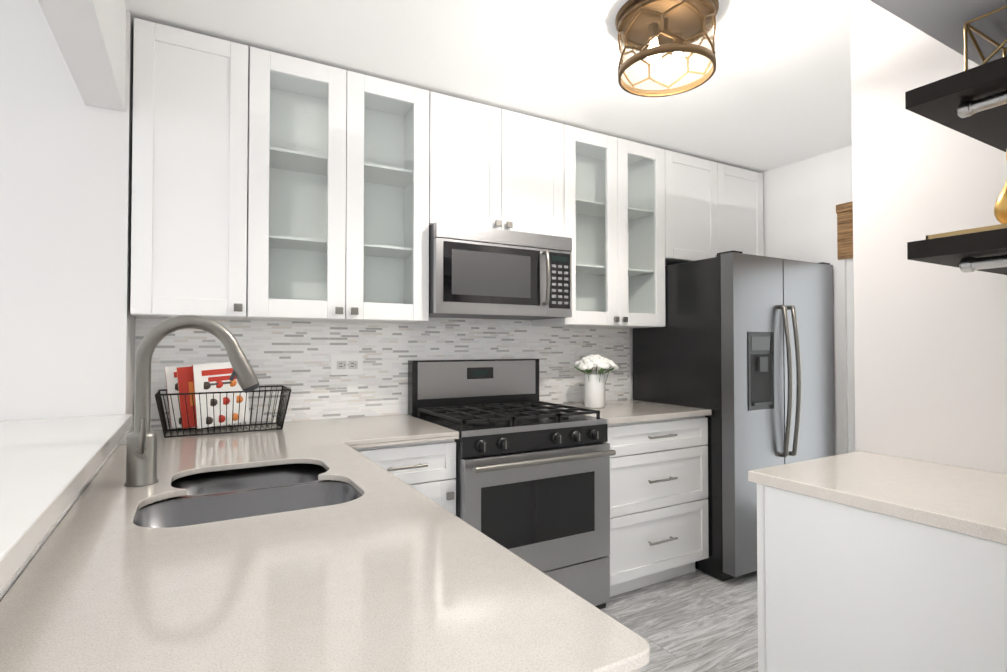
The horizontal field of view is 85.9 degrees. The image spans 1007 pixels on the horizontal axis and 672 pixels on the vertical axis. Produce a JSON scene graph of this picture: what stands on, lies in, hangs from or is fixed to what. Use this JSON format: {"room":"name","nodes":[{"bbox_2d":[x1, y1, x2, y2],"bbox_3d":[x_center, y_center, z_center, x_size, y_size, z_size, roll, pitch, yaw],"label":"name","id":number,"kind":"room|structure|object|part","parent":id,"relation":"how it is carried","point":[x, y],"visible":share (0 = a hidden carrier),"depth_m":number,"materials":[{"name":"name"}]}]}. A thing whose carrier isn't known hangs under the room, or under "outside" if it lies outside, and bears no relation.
{"room":"kitchen","nodes":[
{"label":"kitchen","id":0,"kind":"room"},
{"bbox_2d":[0,0,134,445],"bbox_3d":[-3.150,0.053,1.061,4.000,2.455,0.330,1,-1,-30],"label":"wall","id":1,"kind":"structure","parent":0,"point":[67,333],"depth_m":1.82,"materials":[{"name":"white paint"}]},
{"bbox_2d":[124,0,851,172],"bbox_3d":[0.086,-1.228,-0.853,7.700,0.040,7.100,1,-1,-30],"label":"ceiling","id":2,"kind":"structure","parent":0,"point":[773,92],"depth_m":2.25,"materials":[{"name":"white paint"}]},
{"bbox_2d":[38,0,125,111],"bbox_3d":[-0.233,-1.013,-0.135,0.113,0.365,4.669,1,-1,-30],"label":"soffit beam","id":3,"kind":"structure","parent":2,"relation":"attached to","point":[90,36],"depth_m":1.56,"materials":[{"name":"white paint"}]},
{"bbox_2d":[615,0,718,96],"bbox_3d":[0.587,-1.049,1.958,0.358,0.218,0.358,1,-1,-30],"label":"ceiling light","id":4,"kind":"object","parent":2,"relation":"hanging from","point":[683,26],"depth_m":1.91,"materials":[{"name":"brown metal"}]},
{"bbox_3d":[0.587,-1.015,1.957,0.174,0.087,0.054,1,-1,-30],"label":"pendant light bulb","id":5,"kind":"part","parent":4,"relation":"part of","materials":[{"name":"white glass"}]},
{"bbox_2d":[870,0,1006,64],"bbox_3d":[1.082,-0.926,1.148,0.819,0.495,0.254,1,-1,-30],"label":"beam","id":6,"kind":"structure","parent":2,"relation":"attached to","point":[943,21],"depth_m":1.16,"materials":[{"name":"grey paint"}]},
{"bbox_2d":[406,328,632,415],"bbox_3d":[-1.649,0.072,2.165,7.700,2.455,0.100,1,-1,-30],"label":"wall","id":7,"kind":"structure","parent":0,"point":[630,363],"depth_m":3.52,"materials":[{"name":"white paint"}]},
{"bbox_2d":[130,17,247,319],"bbox_3d":[-1.233,-0.607,2.145,0.376,1.068,0.344,1,-1,-30],"label":"upper cabinet","id":8,"kind":"object","parent":7,"relation":"attached to","point":[189,180],"visible":1,"depth_m":2.02,"materials":[{"name":"white wood"}]},
{"bbox_2d":[242,46,428,323],"bbox_3d":[-0.739,-0.602,2.426,0.756,1.068,0.344,1,-1,-30],"label":"upper cabinet","id":9,"kind":"object","parent":7,"relation":"attached to","point":[338,195],"visible":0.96,"depth_m":2.44,"materials":[{"name":"white wood"}]},
{"bbox_2d":[135,317,628,429],"bbox_3d":[-0.340,0.139,2.846,2.650,0.515,0.008,1,-1,-30],"label":"tile backsplash","id":10,"kind":"structure","parent":7,"relation":"attached to","point":[294,357],"depth_m":2.66,"materials":[{"name":"white tile"}]},
{"bbox_2d":[331,355,362,374],"bbox_3d":[-0.751,0.139,2.600,0.151,0.094,0.011,1,-1,-30],"label":"electrical outlet","id":11,"kind":"object","parent":10,"relation":"attached to","point":[346,364],"visible":1,"depth_m":2.60,"materials":[{"name":"white plastic"}]},
{"bbox_2d":[576,351,594,361],"bbox_3d":[0.503,0.139,3.316,0.145,0.090,0.011,1,-1,-30],"label":"electrical outlet","id":12,"kind":"object","parent":10,"relation":"attached to","point":[580,355],"visible":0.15,"depth_m":3.30,"materials":[{"name":"white plastic"}]},
{"bbox_2d":[429,91,563,236],"bbox_3d":[-0.079,-0.821,2.807,0.760,0.617,0.344,1,-1,-30],"label":"upper cabinet","id":13,"kind":"object","parent":7,"relation":"attached to","point":[494,167],"visible":0.71,"depth_m":2.66,"materials":[{"name":"white wood"}]},
{"bbox_2d":[429,222,571,319],"bbox_3d":[-0.055,-0.303,2.756,0.754,0.410,0.437,1,-1,-30],"label":"microwave","id":14,"kind":"object","parent":13,"relation":"attached to","point":[476,272],"visible":1,"depth_m":2.59,"materials":[{"name":"grey metal"}]},
{"bbox_2d":[533,124,665,327],"bbox_3d":[0.575,-0.589,3.176,0.743,1.068,0.344,1,-1,-30],"label":"upper cabinet","id":15,"kind":"object","parent":7,"relation":"attached to","point":[614,208],"visible":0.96,"depth_m":3.20,"materials":[{"name":"white wood"}]},
{"bbox_2d":[665,150,763,265],"bbox_3d":[1.305,-0.788,3.596,0.933,0.655,0.344,1,-1,-30],"label":"upper cabinet","id":16,"kind":"object","parent":7,"relation":"attached to","point":[712,209],"visible":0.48,"depth_m":3.44,"materials":[{"name":"white wood"}]},
{"bbox_2d":[600,568,757,671],"bbox_3d":[0.086,1.272,-0.896,7.700,0.050,7.100,1,-1,-30],"label":"floor","id":17,"kind":"structure","parent":0,"point":[697,620],"depth_m":2.48,"materials":[{"name":"grey wood"}]},
{"bbox_2d":[0,443,117,600],"bbox_3d":[-1.089,0.790,0.946,0.478,0.978,1.889,1,-1,-30],"label":"wall","id":18,"kind":"structure","parent":17,"relation":"on","point":[11,582],"depth_m":0.98,"materials":[{"name":"white paint"}]},
{"bbox_2d":[0,414,131,591],"bbox_3d":[-1.076,0.279,0.945,0.550,0.040,1.918,1,-1,-30],"label":"ledge","id":19,"kind":"object","parent":18,"relation":"on","point":[49,467],"visible":1,"depth_m":1.07,"materials":[{"name":"white"}]},
{"bbox_2d":[354,439,455,514],"bbox_3d":[-0.543,0.861,2.334,0.479,0.881,0.655,1,-1,-30],"label":"base cabinet","id":20,"kind":"object","parent":17,"relation":"on","point":[428,469],"visible":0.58,"depth_m":2.14,"materials":[{"name":"white wood"}]},
{"bbox_2d":[408,359,615,608],"bbox_3d":[0.023,0.714,2.600,0.756,1.186,0.722,1,-1,-30],"label":"gas range","id":21,"kind":"object","parent":17,"relation":"on","point":[532,478],"visible":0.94,"depth_m":2.42,"materials":[{"name":"grey metal"}]},
{"bbox_2d":[543,399,711,424],"bbox_3d":[0.646,0.416,3.033,0.739,0.030,0.653,1,-1,-30],"label":"countertop","id":22,"kind":"structure","parent":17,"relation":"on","point":[621,411],"depth_m":2.89,"materials":[{"name":"stone"}]},
{"bbox_2d":[574,354,618,407],"bbox_3d":[0.518,0.252,3.058,0.252,0.296,0.263,1,-1,-30],"label":"vase","id":23,"kind":"object","parent":22,"relation":"on","point":[594,390],"visible":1,"depth_m":3.00,"materials":[{"name":"white ceramic"}]},
{"bbox_2d":[605,416,708,596],"bbox_3d":[0.651,0.873,3.016,0.739,0.881,0.655,1,-1,-30],"label":"drawers","id":24,"kind":"object","parent":17,"relation":"on","point":[658,501],"visible":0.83,"depth_m":2.77,"materials":[{"name":"white wood"}]},
{"bbox_2d":[633,250,834,580],"bbox_3d":[1.432,0.439,3.342,0.919,1.762,0.830,1,-1,-30],"label":"refrigerator","id":25,"kind":"object","parent":17,"relation":"on","point":[740,344],"visible":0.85,"depth_m":2.98,"materials":[{"name":"grey metal"}]},
{"bbox_2d":[757,483,1006,671],"bbox_3d":[1.096,0.844,1.350,0.561,0.881,0.643,1,-1,-30],"label":"base cabinet","id":26,"kind":"object","parent":17,"relation":"on","point":[842,588],"visible":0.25,"depth_m":1.24,"materials":[{"name":"white wood"}]},
{"bbox_2d":[748,451,1006,544],"bbox_3d":[1.089,0.387,1.362,0.570,0.030,0.656,1,-1,-30],"label":"countertop","id":27,"kind":"structure","parent":26,"relation":"on","point":[968,501],"depth_m":1.33,"materials":[{"name":"stone"}]},
{"bbox_3d":[-0.679,0.845,1.402,0.679,0.881,2.137,1,-1,-30],"label":"base cabinet","id":28,"kind":"object","parent":17,"relation":"on","visible":0},
{"bbox_2d":[350,436,638,671],"bbox_3d":[-0.311,0.394,1.248,1.160,0.012,1.570,1,-1,-30],"label":"main countertop edge","id":29,"kind":"structure","parent":28,"relation":"on","point":[403,442],"depth_m":2.07,"materials":[{"name":"stone"}]},
{"bbox_2d":[0,414,649,671],"bbox_3d":[-0.464,0.383,1.516,1.160,0.017,2.188,1,-1,-30],"label":"countertop","id":30,"kind":"structure","parent":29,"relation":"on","point":[386,571],"depth_m":0.78,"materials":[{"name":"stone"}]},
{"bbox_2d":[124,315,259,486],"bbox_3d":[-0.803,0.159,1.413,0.307,0.427,0.103,1,-1,-30],"label":"pull-down faucet","id":31,"kind":"object","parent":30,"relation":"on","point":[141,451],"visible":1,"depth_m":1.36,"materials":[{"name":"silver metal"}]},
{"bbox_2d":[155,385,290,437],"bbox_3d":[-1.139,0.302,2.216,0.476,0.168,0.245,1,-1,-30],"label":"wire basket","id":32,"kind":"object","parent":30,"relation":"on","point":[280,417],"visible":0.85,"depth_m":2.17,"materials":[{"name":"grey metal"}]},
{"bbox_2d":[165,361,249,428],"bbox_3d":[-1.199,0.235,2.197,0.306,0.268,0.108,1,-1,-30],"label":"cookbooks","id":33,"kind":"object","parent":32,"relation":"in","point":[204,377],"visible":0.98,"depth_m":2.16,"materials":[{"name":"white paper"}]},
{"bbox_2d":[134,464,361,527],"bbox_3d":[-0.633,0.495,1.356,0.524,0.210,0.612,1,-1,-30],"label":"double-bowl sink","id":34,"kind":"object","parent":30,"relation":"in","point":[214,496],"visible":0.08,"depth_m":1.41,"materials":[{"name":"silver metal"}]},
{"bbox_2d":[762,145,852,454],"bbox_3d":[3.411,0.051,0.965,0.100,2.455,7.000,1,-1,-30],"label":"wall","id":35,"kind":"structure","parent":0,"point":[802,199],"depth_m":3.39,"materials":[{"name":"white paint"}]},
{"bbox_2d":[836,201,852,259],"bbox_3d":[2.227,-0.633,2.912,0.031,0.330,0.835,1,-1,-30],"label":"window blind","id":36,"kind":"object","parent":35,"relation":"attached to","point":[844,211],"visible":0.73,"depth_m":3.23,"materials":[{"name":"brown wood"}]},
{"bbox_2d":[847,258,854,452],"bbox_3d":[2.283,0.223,2.929,0.050,2.020,0.775,1,-1,-30],"label":"window","id":37,"kind":"structure","parent":35,"relation":"in","point":[851,368],"depth_m":3.24,"materials":[{"name":"white"}]},
{"bbox_2d":[850,0,1006,473],"bbox_3d":[1.979,0.067,1.881,1.480,2.455,0.670,1,-1,-30],"label":"wall block","id":38,"kind":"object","parent":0,"point":[930,353],"visible":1,"depth_m":1.65,"materials":[{"name":"white paint"}]},
{"bbox_3d":[1.862,0.058,1.359,2.400,2.455,0.120,1,-1,-30],"label":"wall","id":39,"kind":"structure","parent":0,"visible":0},
{"bbox_2d":[905,56,1006,151],"bbox_3d":[1.187,-0.484,1.206,0.567,0.096,0.264,1,-1,-30],"label":"shelf","id":40,"kind":"object","parent":39,"relation":"attached to","point":[971,102],"visible":1,"depth_m":1.14,"materials":[{"name":"black wood"}]},
{"bbox_2d":[964,5,1006,70],"bbox_3d":[1.098,-0.598,1.125,0.206,0.128,0.155,1,-1,-30],"label":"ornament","id":41,"kind":"object","parent":40,"relation":"on","point":[968,27],"visible":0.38,"depth_m":1.14,"materials":[{"name":"gold metal"}]},
{"bbox_2d":[907,228,1006,274],"bbox_3d":[1.187,-0.155,1.200,0.567,0.096,0.264,1,-1,-30],"label":"shelf","id":42,"kind":"object","parent":39,"relation":"attached to","point":[984,251],"visible":1,"depth_m":1.11,"materials":[{"name":"black wood"}]},
{"bbox_2d":[926,224,1006,239],"bbox_3d":[0.997,-0.211,1.095,0.080,0.012,0.210,1,-1,-30],"label":"tray","id":43,"kind":"object","parent":42,"relation":"on","point":[981,229],"visible":0.24,"depth_m":1.10,"materials":[{"name":"brown wood"}]},
{"bbox_2d":[952,150,1006,231],"bbox_3d":[1.142,-0.322,1.179,0.235,0.235,0.190,1,-1,-30],"label":"knot","id":44,"kind":"object","parent":42,"relation":"on","point":[1000,210],"visible":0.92,"depth_m":1.17,"materials":[{"name":"gold metal"}]}
]}

